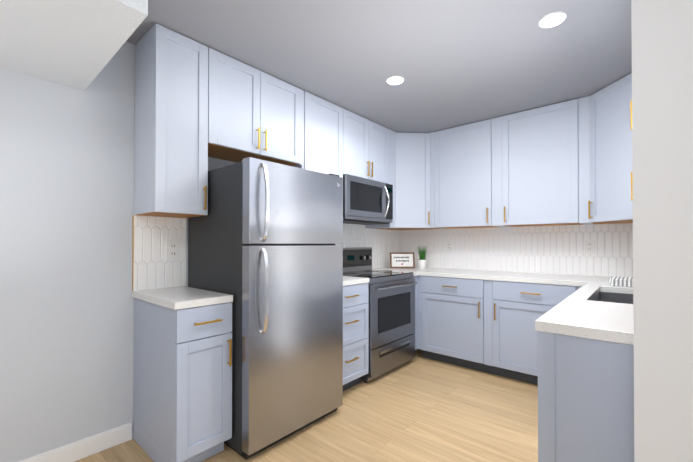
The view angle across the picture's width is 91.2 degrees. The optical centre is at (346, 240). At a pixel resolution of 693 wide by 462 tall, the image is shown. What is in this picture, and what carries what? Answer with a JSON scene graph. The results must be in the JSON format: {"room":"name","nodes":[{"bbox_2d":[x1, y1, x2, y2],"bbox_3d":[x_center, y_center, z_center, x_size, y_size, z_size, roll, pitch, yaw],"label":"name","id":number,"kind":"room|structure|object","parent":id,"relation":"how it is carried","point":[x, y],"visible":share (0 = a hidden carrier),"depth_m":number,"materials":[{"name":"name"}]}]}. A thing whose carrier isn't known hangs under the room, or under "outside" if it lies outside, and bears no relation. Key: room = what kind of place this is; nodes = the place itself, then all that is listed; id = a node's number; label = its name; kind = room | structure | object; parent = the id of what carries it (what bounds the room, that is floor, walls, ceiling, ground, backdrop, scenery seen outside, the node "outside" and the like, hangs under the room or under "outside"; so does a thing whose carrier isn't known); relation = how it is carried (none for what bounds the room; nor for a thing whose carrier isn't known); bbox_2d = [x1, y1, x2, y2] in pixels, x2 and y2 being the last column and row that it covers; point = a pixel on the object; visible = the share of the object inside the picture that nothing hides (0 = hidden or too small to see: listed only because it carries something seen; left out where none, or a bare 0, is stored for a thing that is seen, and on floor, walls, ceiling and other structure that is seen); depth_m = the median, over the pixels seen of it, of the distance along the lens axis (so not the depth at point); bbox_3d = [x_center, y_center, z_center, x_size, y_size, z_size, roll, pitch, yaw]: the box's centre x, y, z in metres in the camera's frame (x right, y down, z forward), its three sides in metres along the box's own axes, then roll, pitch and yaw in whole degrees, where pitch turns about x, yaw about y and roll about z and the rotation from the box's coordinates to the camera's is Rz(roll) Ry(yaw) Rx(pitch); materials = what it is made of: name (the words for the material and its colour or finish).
{"room":"kitchen","nodes":[
{"label":"kitchen","id":0,"kind":"room"},
{"bbox_2d":[0,0,147,90],"bbox_3d":[-2.156,-1.054,0.423,0.975,0.375,3.150,0,-1,41],"label":"ceiling","id":1,"kind":"structure","parent":0,"point":[77,44],"depth_m":1.42,"materials":[{"name":"white paint"}]},
{"bbox_2d":[0,42,236,461],"bbox_3d":[-1.439,-0.103,2.098,0.150,2.650,6.630,0,-1,41],"label":"wall","id":2,"kind":"structure","parent":0,"point":[66,233],"depth_m":1.86,"materials":[{"name":"grey paint"}]},
{"bbox_2d":[18,422,131,461],"bbox_3d":[-2.438,1.159,0.813,0.013,0.105,3.396,0,-1,41],"label":"baseboard","id":3,"kind":"structure","parent":2,"relation":"attached to","point":[87,446],"depth_m":1.92,"materials":[{"name":"white wood"}]},
{"bbox_2d":[166,239,179,260],"bbox_3d":[-1.165,0.059,2.281,0.007,0.145,0.090,0,-1,41],"label":"electrical outlet","id":4,"kind":"object","parent":2,"relation":"attached to","point":[172,249],"visible":1,"depth_m":2.28,"materials":[{"name":"white plastic"}]},
{"bbox_2d":[343,174,392,224],"bbox_3d":[0.133,-0.395,3.453,0.444,0.416,0.752,0,-1,41],"label":"microwave","id":5,"kind":"object","parent":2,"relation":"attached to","point":[367,201],"visible":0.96,"depth_m":3.30,"materials":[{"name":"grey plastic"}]},
{"bbox_2d":[132,214,632,290],"bbox_3d":[0.708,0.080,2.380,2.720,0.570,3.083,0,-1,41],"label":"backsplash","id":6,"kind":"structure","parent":2,"relation":"attached to","point":[557,249],"depth_m":3.29,"materials":[{"name":"white tile"}]},
{"bbox_2d":[74,349,537,461],"bbox_3d":[0.176,1.262,0.782,4.600,0.100,6.780,0,-1,41],"label":"floor","id":7,"kind":"structure","parent":0,"point":[418,407],"depth_m":2.25,"materials":[{"name":"brown wood"}]},
{"bbox_2d":[133,297,232,461],"bbox_3d":[-0.986,0.784,2.017,0.626,0.876,0.309,0,-1,41],"label":"base cabinet","id":8,"kind":"object","parent":7,"relation":"on","point":[182,373],"depth_m":1.83,"materials":[{"name":"blue paint"}]},
{"bbox_2d":[131,286,232,304],"bbox_3d":[-0.987,0.327,2.014,0.632,0.038,0.319,0,-1,41],"label":"countertop","id":9,"kind":"structure","parent":8,"relation":"on","point":[182,295],"depth_m":1.91,"materials":[{"name":"white stone"}]},
{"bbox_2d":[188,157,342,459],"bbox_3d":[-0.538,0.375,2.364,0.796,1.698,0.768,0,-1,41],"label":"fridge","id":10,"kind":"object","parent":7,"relation":"on","point":[264,238],"visible":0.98,"depth_m":2.05,"materials":[{"name":"grey metal"}]},
{"bbox_2d":[343,281,368,390],"bbox_3d":[-0.207,0.791,2.913,0.626,0.876,0.488,0,-1,41],"label":"base cabinet","id":11,"kind":"object","parent":7,"relation":"on","point":[355,295],"depth_m":2.77,"materials":[{"name":"blue paint"}]},
{"bbox_2d":[343,277,368,284],"bbox_3d":[-0.205,0.334,2.915,0.632,0.038,0.492,0,-1,41],"label":"countertop","id":12,"kind":"structure","parent":11,"relation":"on","point":[346,280],"depth_m":2.79,"materials":[{"name":"white stone"}]},
{"bbox_2d":[343,247,417,382],"bbox_3d":[0.237,0.650,3.353,0.686,1.165,0.750,0,-1,41],"label":"stove","id":13,"kind":"object","parent":7,"relation":"on","point":[391,302],"visible":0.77,"depth_m":3.16,"materials":[{"name":"silver metal"}]},
{"bbox_2d":[426,275,493,373],"bbox_3d":[1.251,0.796,3.527,0.709,0.876,0.626,0,-1,41],"label":"base cabinet","id":14,"kind":"object","parent":7,"relation":"on","point":[482,320],"depth_m":3.26,"materials":[{"name":"blue paint"}]},
{"bbox_2d":[374,267,610,286],"bbox_3d":[1.510,0.337,3.302,2.714,0.038,0.632,0,-1,41],"label":"countertop","id":15,"kind":"structure","parent":14,"relation":"on","point":[581,280],"depth_m":3.12,"materials":[{"name":"white stone"}]},
{"bbox_2d":[390,252,414,267],"bbox_3d":[0.661,0.228,4.024,0.290,0.185,0.046,0,0,-4],"label":"sign","id":16,"kind":"object","parent":15,"relation":"on","point":[402,260],"visible":1,"depth_m":4.02,"materials":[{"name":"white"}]},
{"bbox_2d":[418,246,427,268],"bbox_3d":[0.893,0.181,3.977,0.165,0.283,0.188,0,-1,41],"label":"grass plant","id":17,"kind":"object","parent":15,"relation":"on","point":[422,260],"visible":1,"depth_m":3.94,"materials":[{"name":"green plant"}]},
{"bbox_2d":[494,279,580,384],"bbox_3d":[1.728,0.792,3.113,0.709,0.876,0.626,0,-1,41],"label":"base cabinet","id":18,"kind":"object","parent":7,"relation":"on","point":[518,303],"depth_m":2.92,"materials":[{"name":"blue paint"}]},
{"bbox_2d":[535,326,633,461],"bbox_3d":[1.185,0.778,1.334,0.629,0.876,0.686,0,-1,41],"label":"base cabinet","id":19,"kind":"object","parent":7,"relation":"on","point":[586,372],"depth_m":1.19,"materials":[{"name":"blue paint"}]},
{"bbox_2d":[535,282,633,341],"bbox_3d":[1.521,0.324,1.730,0.637,0.038,1.724,0,-1,41],"label":"countertop","id":20,"kind":"structure","parent":19,"relation":"on","point":[579,313],"depth_m":1.38,"materials":[{"name":"white stone"}]},
{"bbox_2d":[609,276,632,286],"bbox_3d":[2.079,0.288,2.356,0.400,0.044,0.300,0,-1,35],"label":"folded towel","id":21,"kind":"object","parent":20,"relation":"on","point":[621,281],"visible":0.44,"depth_m":2.34,"materials":[{"name":"white fabric"}]},
{"bbox_2d":[126,0,631,132],"bbox_3d":[0.184,-1.339,0.698,4.450,0.200,6.630,0,-1,41],"label":"ceiling","id":22,"kind":"structure","parent":0,"point":[454,63],"depth_m":2.16,"materials":[{"name":"grey paint"}]},
{"bbox_2d":[386,76,403,84],"bbox_3d":[0.370,-1.220,2.581,0.132,0.008,0.132,0,-1,41],"label":"recessed light","id":23,"kind":"object","parent":22,"relation":"in","point":[394,80],"visible":1,"depth_m":2.57,"materials":[{"name":"white plastic"}]},
{"bbox_2d":[539,11,565,27],"bbox_3d":[1.142,-1.225,1.884,0.132,0.008,0.132,0,-1,41],"label":"recessed light","id":24,"kind":"object","parent":22,"relation":"in","point":[553,19],"visible":1,"depth_m":1.88,"materials":[{"name":"white plastic"}]},
{"bbox_2d":[447,241,452,250],"bbox_3d":[1.206,0.057,3.976,0.072,0.116,0.007,0,-1,41],"label":"electrical outlet","id":25,"kind":"object","parent":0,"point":[449,245],"visible":1,"depth_m":3.97,"materials":[{"name":"white plastic"}]},
{"bbox_2d":[585,240,594,252],"bbox_3d":[2.218,0.050,3.097,0.072,0.116,0.007,0,-1,41],"label":"electrical outlet","id":26,"kind":"object","parent":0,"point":[589,246],"visible":1,"depth_m":3.10,"materials":[{"name":"white plastic"}]},
{"bbox_2d":[599,290,632,301],"bbox_3d":[2.002,0.786,2.272,0.626,0.876,0.317,0,-1,41],"label":"sink","id":27,"kind":"object","parent":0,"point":[604,295],"depth_m":2.27,"materials":[{"name":"grey metal"}]},
{"bbox_2d":[631,0,692,461],"bbox_3d":[1.357,-0.115,0.576,1.331,2.650,0.200,0,-1,41],"label":"wall","id":28,"kind":"structure","parent":0,"point":[662,103],"depth_m":0.90,"materials":[{"name":"white paint"}]},
{"bbox_3d":[1.825,-0.091,3.553,2.870,2.650,0.150,0,-1,41],"label":"wall","id":29,"kind":"structure","parent":0,"visible":0},
{"bbox_2d":[134,24,632,229],"bbox_3d":[0.710,-0.689,2.388,2.714,1.063,3.074,0,-1,41],"label":"upper cabinets","id":30,"kind":"object","parent":29,"relation":"attached to","point":[197,104],"visible":0.65,"depth_m":2.79,"materials":[{"name":"blue paint"}]}
]}

